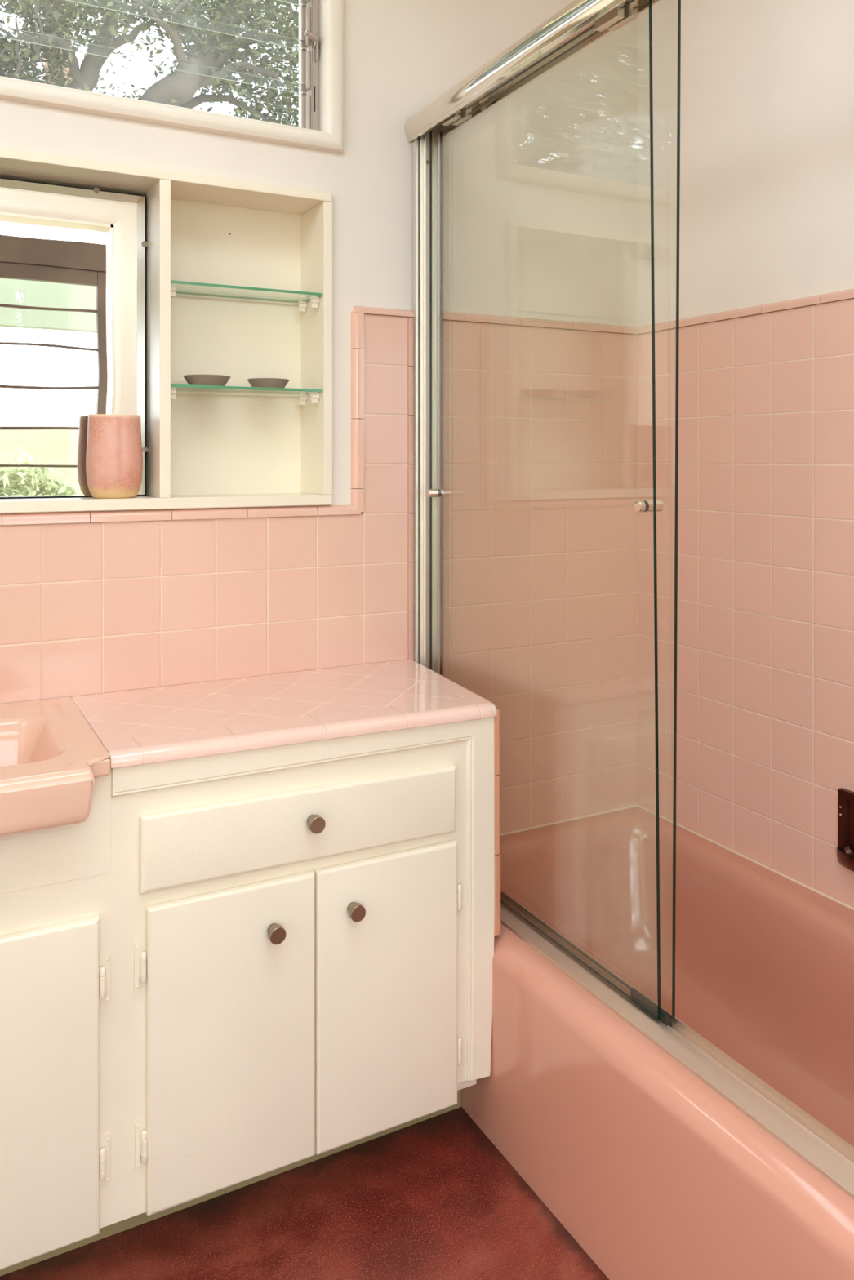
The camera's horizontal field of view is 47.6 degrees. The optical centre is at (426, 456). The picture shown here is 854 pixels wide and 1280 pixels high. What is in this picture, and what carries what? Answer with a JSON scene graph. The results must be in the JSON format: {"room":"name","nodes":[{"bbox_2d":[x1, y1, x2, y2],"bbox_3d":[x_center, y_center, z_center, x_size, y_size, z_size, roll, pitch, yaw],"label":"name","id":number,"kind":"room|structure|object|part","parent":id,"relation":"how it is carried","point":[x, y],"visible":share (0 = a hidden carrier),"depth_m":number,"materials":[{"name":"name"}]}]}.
{"room":"bathroom","nodes":[
{"label":"bathroom","id":0,"kind":"room"},
{"bbox_2d":[0,1106,608,1279],"bbox_3d":[0.122,1.302,0.670,2.640,0.100,3.060,0,0,-28],"label":"floor","id":1,"kind":"structure","parent":0,"point":[433,1198],"depth_m":1.57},
{"bbox_2d":[0,709,500,1275],"bbox_3d":[-0.492,0.858,1.643,1.301,0.789,0.428,0,0,-28],"label":"vanity cabinet","id":2,"kind":"object","parent":1,"relation":"on","point":[241,969],"visible":0.98,"depth_m":1.54,"materials":[{"name":"beige wood"}]},
{"bbox_3d":[-0.607,0.918,1.377,0.271,0.470,0.015,0,0,-28],"label":"door","id":3,"kind":"part","parent":2,"relation":"part of","materials":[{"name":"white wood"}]},
{"bbox_3d":[-0.730,0.544,1.321,0.577,0.162,0.005,0,0,-28],"label":"apron panel","id":4,"kind":"part","parent":2,"relation":"part of","materials":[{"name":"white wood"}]},
{"bbox_3d":[-0.306,0.920,1.538,0.273,0.468,0.015,0,0,-28],"label":"door","id":5,"kind":"part","parent":2,"relation":"part of","materials":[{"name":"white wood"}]},
{"bbox_3d":[-0.242,0.761,1.550,0.027,0.027,0.025,0,0,-28],"label":"knob","id":6,"kind":"part","parent":2,"relation":"part of","materials":[{"name":"brown metal"}]},
{"bbox_2d":[71,659,497,768],"bbox_3d":[-0.247,0.459,1.795,0.727,0.031,0.408,0,0,-28],"label":"countertop","id":7,"kind":"structure","parent":2,"relation":"on","point":[146,726],"depth_m":1.72,"materials":[{"name":"pink tile"}]},
{"bbox_2d":[0,696,111,836],"bbox_3d":[-0.790,0.506,1.476,0.530,0.120,0.454,0,0,-28],"label":"sink","id":8,"kind":"object","parent":7,"relation":"in","point":[51,757],"visible":1,"depth_m":1.42,"materials":[{"name":"pink ceramic"}]},
{"bbox_2d":[0,696,111,793],"bbox_3d":[-0.790,0.506,1.476,0.530,0.120,0.454,0,0,-28],"label":"basin","id":9,"kind":"object","parent":8,"relation":"in","point":[47,745],"depth_m":1.54,"materials":[{"name":"pink ceramic"}]},
{"bbox_3d":[-0.192,0.607,1.599,0.551,0.122,0.015,0,0,-28],"label":"drawer","id":10,"kind":"part","parent":2,"relation":"part of","materials":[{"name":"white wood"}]},
{"bbox_3d":[-0.175,0.796,1.614,0.675,0.663,0.008,0,0,-28],"label":"border moulding","id":11,"kind":"part","parent":2,"relation":"part of","materials":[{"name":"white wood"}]},
{"bbox_3d":[-0.183,0.598,1.582,0.027,0.027,0.025,0,0,-28],"label":"knob","id":12,"kind":"part","parent":2,"relation":"part of","materials":[{"name":"brown metal"}]},
{"bbox_3d":[-0.119,0.757,1.616,0.027,0.027,0.025,0,0,-28],"label":"knob","id":13,"kind":"part","parent":2,"relation":"part of","materials":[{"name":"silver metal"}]},
{"bbox_3d":[-0.065,0.920,1.668,0.270,0.468,0.015,0,0,-28],"label":"door","id":14,"kind":"part","parent":2,"relation":"part of","materials":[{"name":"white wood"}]},
{"bbox_2d":[461,806,853,1279],"bbox_3d":[0.591,1.066,1.609,0.680,0.372,1.526,0,0,-28],"label":"bathtub","id":15,"kind":"object","parent":1,"relation":"on","point":[655,1174],"visible":0.66,"depth_m":1.71,"materials":[{"name":"pink ceramic"}]},
{"bbox_2d":[404,0,853,1199],"bbox_3d":[0.353,0.047,1.487,0.089,1.666,1.535,0,0,-28],"label":"shower door frame","id":16,"kind":"structure","parent":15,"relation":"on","point":[826,1152],"depth_m":1.78,"materials":[{"name":"silver metal"}]},
{"bbox_3d":[0.353,-0.742,1.487,0.089,0.089,1.535,0,0,-28],"label":"header rail","id":17,"kind":"part","parent":16,"relation":"part of","materials":[{"name":"silver metal"}]},
{"bbox_2d":[426,0,680,1020],"bbox_3d":[0.200,0.060,1.806,0.078,1.607,0.758,0,0,-28],"label":"door","id":18,"kind":"structure","parent":16,"relation":"attached to","point":[631,10],"depth_m":1.50,"materials":[{"name":"clear glass"}]},
{"bbox_3d":[0.017,0.079,2.101,0.036,0.018,0.018,0,0,-28],"label":"knob","id":19,"kind":"part","parent":18,"relation":"part of","materials":[{"name":"silver metal"}]},
{"bbox_2d":[437,488,441,497],"bbox_3d":[0.024,0.079,2.104,0.010,0.018,0.018,0,0,-28],"label":"washer","id":20,"kind":"object","parent":18,"relation":"in","point":[439,491],"depth_m":2.10,"materials":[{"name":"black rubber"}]},
{"bbox_2d":[643,500,648,511],"bbox_3d":[0.345,0.079,1.546,0.010,0.018,0.018,0,0,-28],"label":"washer","id":21,"kind":"object","parent":18,"relation":"in","point":[646,503],"depth_m":1.54,"materials":[{"name":"silver metal"}]},
{"bbox_3d":[0.355,0.079,1.551,0.048,0.019,0.019,0,0,-28],"label":"knob","id":22,"kind":"part","parent":18,"relation":"part of","materials":[{"name":"silver metal"}]},
{"bbox_2d":[0,0,637,525],"bbox_3d":[-0.567,-0.058,1.951,2.640,2.620,0.152,0,0,-28],"label":"wall","id":23,"kind":"structure","parent":0,"point":[540,187],"depth_m":2.21,"materials":[{"name":"paint"}]},
{"bbox_2d":[0,147,332,513],"bbox_3d":[-0.818,-0.228,1.794,1.330,0.658,0.142,0,0,-28],"label":"upper cabinet","id":24,"kind":"object","parent":23,"relation":"attached to","point":[206,450],"visible":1,"depth_m":2.05,"materials":[{"name":"beige wood"}]},
{"bbox_2d":[0,177,147,497],"bbox_3d":[-0.989,-0.228,1.757,0.944,0.612,0.032,0,0,-28],"label":"mirror","id":25,"kind":"object","parent":24,"relation":"attached to","point":[73,260],"visible":0.96,"depth_m":1.89,"materials":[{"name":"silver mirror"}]},
{"bbox_2d":[85,413,142,498],"bbox_3d":[-0.608,-0.002,1.887,0.106,0.164,0.093,0,0,-35],"label":"vase","id":26,"kind":"object","parent":24,"relation":"on","point":[114,455],"visible":1,"depth_m":1.85,"materials":[{"name":"pink ceramic"}]},
{"bbox_3d":[-0.851,-0.228,1.854,1.328,0.650,0.006,0,0,-28],"label":"panel","id":27,"kind":"part","parent":24,"relation":"part of","materials":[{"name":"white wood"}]},
{"bbox_2d":[170,383,321,395],"bbox_3d":[-0.389,-0.139,2.021,0.317,0.006,0.120,0,0,-28],"label":"glass shelf","id":28,"kind":"object","parent":24,"relation":"in","point":[184,388],"visible":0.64,"depth_m":2.00,"materials":[{"name":"green glass"}]},
{"bbox_2d":[183,374,230,386],"bbox_3d":[-0.449,-0.153,1.978,0.094,0.022,0.094,0,0,-28],"label":"bowl","id":29,"kind":"object","parent":28,"relation":"on","point":[197,380],"visible":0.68,"depth_m":1.94,"materials":[{"name":"grey ceramic"}]},
{"bbox_2d":[247,377,288,387],"bbox_3d":[-0.334,-0.153,2.043,0.088,0.020,0.088,0,0,-28],"label":"bowl","id":30,"kind":"object","parent":28,"relation":"on","point":[254,382],"visible":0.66,"depth_m":2.01,"materials":[{"name":"grey ceramic"}]},
{"bbox_2d":[170,280,321,303],"bbox_3d":[-0.389,-0.342,2.021,0.317,0.006,0.120,0,0,-28],"label":"glass shelf","id":31,"kind":"object","parent":24,"relation":"in","point":[317,295],"visible":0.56,"depth_m":2.02,"materials":[{"name":"green glass"}]},
{"bbox_2d":[0,0,343,154],"bbox_3d":[-0.867,-0.967,1.778,1.485,0.639,0.172,0,0,-28],"label":"window","id":32,"kind":"structure","parent":23,"relation":"in","point":[321,22],"depth_m":2.01,"materials":[{"name":"wood"}]},
{"bbox_2d":[0,504,360,525],"bbox_3d":[-0.873,0.113,1.692,1.655,0.020,0.013,0,0,-28],"label":"trim","id":33,"kind":"structure","parent":23,"relation":"attached to","point":[288,511],"depth_m":1.89,"materials":[{"name":"pink tile"}]},
{"bbox_2d":[0,314,408,704],"bbox_3d":[-0.824,0.077,1.722,1.771,0.770,0.008,0,0,-28],"label":"wall tiles","id":34,"kind":"object","parent":23,"relation":"attached to","point":[86,608],"depth_m":1.94,"materials":[{"name":"pink tile"}]},
{"bbox_2d":[351,306,413,660],"bbox_3d":[-0.094,0.063,2.111,0.152,0.777,0.013,0,0,-28],"label":"trim","id":35,"kind":"structure","parent":23,"relation":"attached to","point":[357,313],"depth_m":2.08,"materials":[{"name":"pink tile"}]},
{"bbox_2d":[439,311,635,334],"bbox_3d":[0.268,-0.319,2.306,0.579,0.020,0.013,0,0,-28],"label":"trim","id":36,"kind":"structure","parent":23,"relation":"attached to","point":[450,316],"depth_m":2.29,"materials":[{"name":"pink tile"}]},
{"bbox_2d":[439,320,636,833],"bbox_3d":[0.251,0.296,2.300,0.628,1.208,0.008,0,0,-28],"label":"wall tiles","id":37,"kind":"object","parent":23,"relation":"attached to","point":[540,424],"depth_m":2.31,"materials":[{"name":"pink tile"}]},
{"bbox_2d":[637,0,853,334],"bbox_3d":[1.122,-0.058,1.479,0.112,2.620,2.278,0,0,-28],"label":"wall","id":38,"kind":"structure","parent":0,"point":[766,192],"depth_m":2.14,"materials":[{"name":"paint"}]},
{"bbox_2d":[500,804,853,910],"bbox_3d":[0.617,0.878,1.629,0.620,0.008,1.520,0,0,-28],"label":"trim","id":39,"kind":"structure","parent":38,"relation":"attached to","point":[636,805],"depth_m":2.26,"materials":[{"name":"tile"}]},
{"bbox_2d":[636,298,853,907],"bbox_3d":[0.895,0.296,1.773,0.008,1.208,1.530,0,0,-28],"label":"wall tiles","id":40,"kind":"object","parent":38,"relation":"attached to","point":[765,615],"depth_m":2.11,"materials":[{"name":"pink tile"}]},
{"bbox_2d":[636,288,853,334],"bbox_3d":[0.892,-0.319,1.774,0.013,0.020,1.515,0,0,-28],"label":"trim","id":41,"kind":"structure","parent":38,"relation":"attached to","point":[845,295],"depth_m":2.10,"materials":[{"name":"pink tile"}]},
{"bbox_2d":[835,787,853,871],"bbox_3d":[0.838,0.727,1.832,0.038,0.149,0.160,0,0,-28],"label":"soap dish","id":42,"kind":"object","parent":38,"relation":"attached to","point":[845,849],"visible":1,"depth_m":1.89,"materials":[{"name":"brown ceramic"}]},
{"bbox_2d":[835,846,853,871],"bbox_3d":[0.837,0.783,1.832,0.037,0.036,0.156,0,0,-28],"label":"tray","id":43,"kind":"object","parent":42,"relation":"on","point":[845,855],"depth_m":1.87,"materials":[{"name":"brown ceramic"}]},
{"label":"outside","id":44,"kind":"structure","parent":0,"visible":0},
{"bbox_3d":[-0.654,1.487,4.647,50.000,0.230,55.000,0,0,-28],"label":"ground","id":45,"kind":"structure","parent":44,"visible":0},
{"bbox_2d":[0,0,172,98],"bbox_3d":[-4.185,-2.586,8.680,4.090,7.977,1.441,0,0,-28],"label":"tree","id":46,"kind":"object","parent":45,"relation":"on","point":[7,19],"visible":0.14,"depth_m":9.38,"materials":[{"name":"green plant"}]},
{"bbox_2d":[0,0,298,126],"bbox_3d":[-2.164,-1.985,7.371,5.385,6.787,2.860,0,0,-21],"label":"tree","id":47,"kind":"object","parent":45,"relation":"on","point":[209,48],"visible":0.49,"depth_m":6.86,"materials":[{"name":"green plant"}]}
]}

